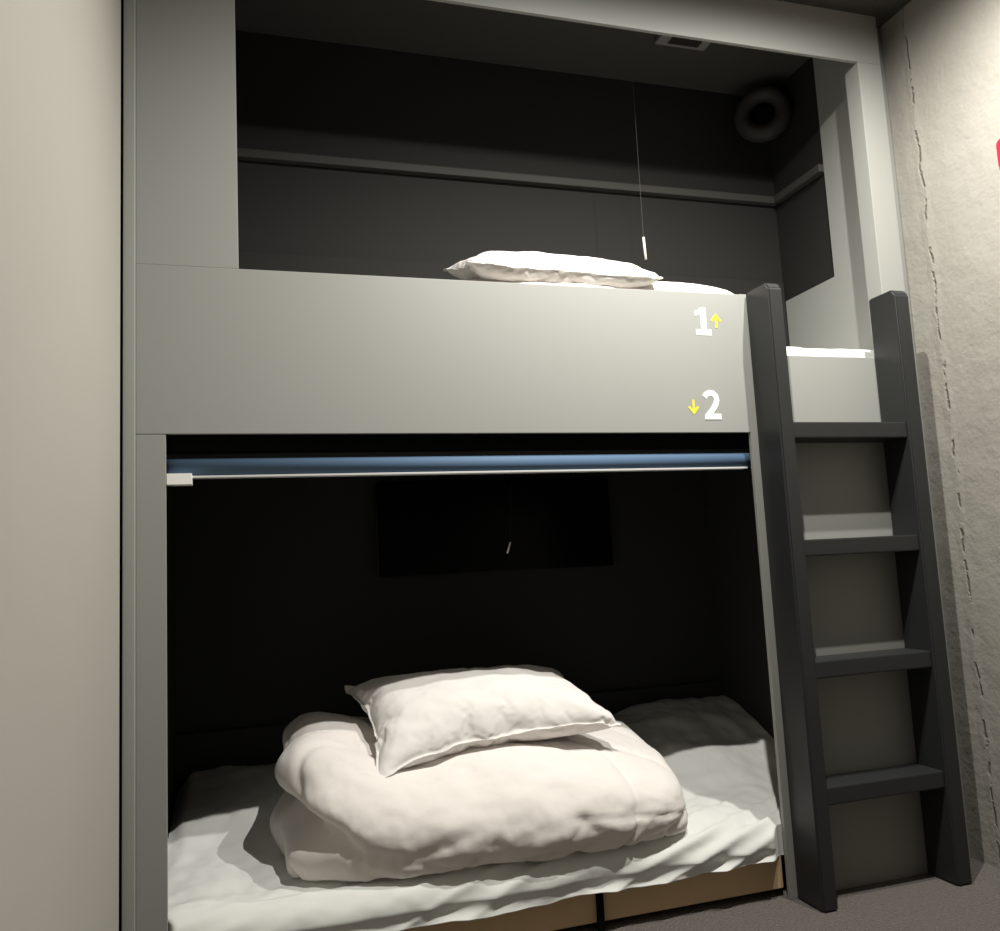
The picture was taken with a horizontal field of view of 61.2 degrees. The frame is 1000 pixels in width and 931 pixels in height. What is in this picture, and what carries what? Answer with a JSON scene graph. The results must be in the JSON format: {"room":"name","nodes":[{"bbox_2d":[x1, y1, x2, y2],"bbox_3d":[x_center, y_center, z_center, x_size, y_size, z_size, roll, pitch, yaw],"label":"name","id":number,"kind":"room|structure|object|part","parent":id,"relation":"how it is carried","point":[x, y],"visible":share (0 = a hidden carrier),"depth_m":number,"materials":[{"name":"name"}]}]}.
{"room":"dormitory","nodes":[
{"label":"dormitory","id":0,"kind":"room"},
{"bbox_2d":[0,0,120,930],"bbox_3d":[-0.440,-0.455,0.112,0.104,3.302,4.771,-1,-7,-17],"label":"wall","id":1,"kind":"structure","parent":0,"point":[60,60],"depth_m":1.58,"materials":[{"name":"beige paint"}]},
{"bbox_2d":[553,858,999,930],"bbox_3d":[0.847,1.301,1.110,3.047,0.078,6.370,-1,-7,-17],"label":"floor","id":2,"kind":"structure","parent":0,"point":[923,902],"depth_m":2.73,"materials":[{"name":"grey concrete"}]},
{"bbox_2d":[121,0,928,930],"bbox_3d":[0.121,-0.153,3.380,2.856,3.409,1.152,-1,-7,-17],"label":"bunk","id":3,"kind":"object","parent":2,"relation":"on","point":[302,179],"visible":0.6,"depth_m":3.41,"materials":[{"name":"light grey paint"},{"name":"charcoal paint"}]},
{"bbox_3d":[-1.072,-0.149,2.450,0.032,3.302,0.073,-1,-7,-17],"label":"edge trim","id":4,"kind":"part","parent":3,"relation":"part of","materials":[{"name":"grey paint"}]},
{"bbox_3d":[-1.158,0.764,2.870,0.026,1.596,1.076,-1,-7,-17],"label":"panel","id":5,"kind":"part","parent":3,"relation":"part of","materials":[{"name":"grey paint"}]},
{"bbox_3d":[-0.138,0.815,3.759,2.493,1.601,0.039,-1,-7,-17],"label":"panel","id":6,"kind":"part","parent":3,"relation":"part of","materials":[{"name":"grey paint"}]},
{"bbox_3d":[-0.112,1.135,3.687,2.441,0.177,0.031,-1,-7,-17],"label":"skirting","id":7,"kind":"part","parent":3,"relation":"part of","materials":[{"name":"grey paint"}]},
{"bbox_2d":[166,433,750,485],"bbox_3d":[-0.044,-0.028,2.779,2.054,0.153,0.091,-1,-7,-17],"label":"roller blind","id":8,"kind":"object","parent":3,"relation":"attached to","point":[179,472],"visible":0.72,"depth_m":2.72,"materials":[{"name":"blue fabric"}]},
{"bbox_3d":[-0.051,-0.077,2.799,2.054,0.052,0.062,-1,-7,-17],"label":"head rail","id":9,"kind":"part","parent":8,"relation":"part of","materials":[{"name":"black metal"}]},
{"bbox_2d":[168,695,783,930],"bbox_3d":[0.056,1.224,3.135,2.423,0.388,1.081,-1,-7,-17],"label":"mattress","id":10,"kind":"object","parent":3,"relation":"on","point":[227,871],"visible":0.54,"depth_m":2.75,"materials":[{"name":"white fabric"}]},
{"bbox_2d":[270,712,687,881],"bbox_3d":[-0.102,1.070,3.010,1.393,0.424,0.956,-1,-7,-17],"label":"duvet","id":11,"kind":"object","parent":10,"relation":"on","point":[335,817],"visible":0.8,"depth_m":2.64,"materials":[{"name":"white fabric"}]},
{"bbox_2d":[344,665,621,777],"bbox_3d":[-0.077,0.866,3.013,0.868,0.277,0.516,0,-7,-21],"label":"pillow","id":12,"kind":"object","parent":11,"relation":"on","point":[418,718],"visible":0.99,"depth_m":2.87,"materials":[{"name":"white fabric"}]},
{"bbox_2d":[374,479,612,577],"bbox_3d":[-0.015,0.274,3.820,1.096,0.406,0.052,-1,-7,-17],"label":"wall screen","id":13,"kind":"object","parent":3,"relation":"attached to","point":[423,528],"visible":1,"depth_m":3.78,"materials":[{"name":"black"}]},
{"bbox_3d":[0.033,-0.903,3.668,2.743,1.768,0.039,-1,-7,-17],"label":"panel","id":14,"kind":"part","parent":3,"relation":"part of","materials":[{"name":"black paint"}]},
{"bbox_2d":[507,453,511,552],"bbox_3d":[0.034,0.121,3.061,0.041,0.392,0.006,-1,-7,-17],"label":"pull cord","id":15,"kind":"object","parent":3,"relation":"hanging from","point":[511,453],"visible":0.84,"depth_m":3.04,"materials":[{"name":"white fabric"}]},
{"bbox_3d":[0.058,-0.482,3.589,2.733,0.746,0.021,-1,-7,-17],"label":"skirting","id":16,"kind":"part","parent":3,"relation":"part of","materials":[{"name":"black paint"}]},
{"bbox_2d":[630,45,646,259],"bbox_3d":[0.577,-1.338,3.555,0.015,0.980,0.011,-1,-7,-17],"label":"pull cord","id":17,"kind":"object","parent":3,"relation":"hanging from","point":[643,237],"visible":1,"depth_m":3.52,"materials":[{"name":"grey plastic"}]},
{"bbox_2d":[654,35,710,50],"bbox_3d":[0.794,-1.826,3.610,0.239,0.024,0.117,-1,-7,-17],"label":"ceiling lamp","id":18,"kind":"object","parent":3,"relation":"attached to","point":[660,39],"visible":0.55,"depth_m":3.63,"materials":[{"name":"grey metal"}]},
{"bbox_2d":[668,37,702,47],"bbox_3d":[0.798,-1.817,3.610,0.143,0.004,0.075,-1,-7,-17],"label":"air vent","id":19,"kind":"object","parent":18,"relation":"attached to","point":[672,41],"depth_m":3.63,"materials":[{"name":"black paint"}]},
{"bbox_3d":[1.193,0.734,3.618,0.026,1.596,1.014,-1,-7,-17],"label":"panel","id":20,"kind":"part","parent":3,"relation":"part of","materials":[{"name":"grey paint"}]},
{"bbox_2d":[734,86,791,142],"bbox_3d":[1.235,-1.651,3.973,0.263,0.263,0.096,-6,-7,23],"label":"air vent","id":21,"kind":"object","parent":3,"relation":"attached to","point":[763,113],"visible":1,"depth_m":3.95,"materials":[{"name":"grey plastic"}]},
{"bbox_3d":[0.947,0.417,2.977,0.054,2.101,0.016,-1,-7,-17],"label":"post","id":22,"kind":"part","parent":3,"relation":"part of","materials":[{"name":"grey wood"}]},
{"bbox_3d":[1.462,-0.964,3.760,0.047,1.768,0.702,-1,-7,-17],"label":"panel","id":23,"kind":"part","parent":3,"relation":"part of","materials":[{"name":"black paint"}]},
{"bbox_2d":[786,347,873,357],"bbox_3d":[0.165,-0.295,3.245,2.712,0.281,0.635,-1,-7,-17],"label":"mattress","id":24,"kind":"object","parent":3,"relation":"on","point":[791,351],"visible":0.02,"depth_m":3.30,"materials":[{"name":"white fabric"}]},
{"bbox_2d":[466,278,732,293],"bbox_3d":[0.328,-0.571,3.203,1.291,0.278,0.337,-1,-7,-17],"label":"duvet","id":25,"kind":"object","parent":24,"relation":"on","point":[658,285],"visible":0.04,"depth_m":3.18,"materials":[{"name":"white fabric"}]},
{"bbox_2d":[443,251,662,287],"bbox_3d":[0.192,-0.717,3.162,0.760,0.173,0.376,-1,-7,-17],"label":"pillow","id":26,"kind":"object","parent":25,"relation":"on","point":[524,266],"visible":0.62,"depth_m":3.05,"materials":[{"name":"white fabric"}]},
{"bbox_2d":[746,283,971,912],"bbox_3d":[1.257,0.401,2.990,0.606,2.102,0.139,-1,-7,-17],"label":"ladder","id":27,"kind":"object","parent":3,"relation":"attached to","point":[936,773],"visible":1,"depth_m":2.94,"materials":[{"name":"grey wood"}]},
{"bbox_3d":[0.995,0.405,2.910,0.058,2.102,0.139,-1,-7,-17],"label":"rail","id":28,"kind":"part","parent":27,"relation":"part of","materials":[{"name":"grey wood"}]},
{"bbox_3d":[1.516,0.397,3.069,0.065,2.102,0.139,-1,-7,-17],"label":"rail","id":29,"kind":"part","parent":27,"relation":"part of","materials":[{"name":"grey wood"}]},
{"bbox_2d":[779,0,910,26],"bbox_3d":[0.895,-2.146,0.788,3.047,0.078,4.863,-1,-7,-17],"label":"ceiling","id":30,"kind":"structure","parent":0,"point":[882,10],"depth_m":3.37,"materials":[{"name":"grey paint"}]},
{"bbox_2d":[880,0,999,868],"bbox_3d":[2.196,-0.396,1.743,0.104,3.302,6.370,-1,-7,-17],"label":"wall","id":31,"kind":"structure","parent":0,"point":[941,58],"depth_m":3.15,"materials":[{"name":"paint"}]},
{"bbox_2d":[876,27,970,857],"bbox_3d":[1.623,-0.180,3.337,0.070,3.302,0.047,-1,-7,-17],"label":"trim","id":32,"kind":"structure","parent":31,"relation":"attached to","point":[877,28],"depth_m":3.39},
{"bbox_2d":[996,139,999,166],"bbox_3d":[1.808,-1.114,2.789,0.008,0.109,0.390,-1,-7,-17],"label":"sign","id":33,"kind":"object","parent":31,"relation":"attached to","point":[998,141],"visible":1,"depth_m":2.97,"materials":[{"name":"red plastic"}]}
]}

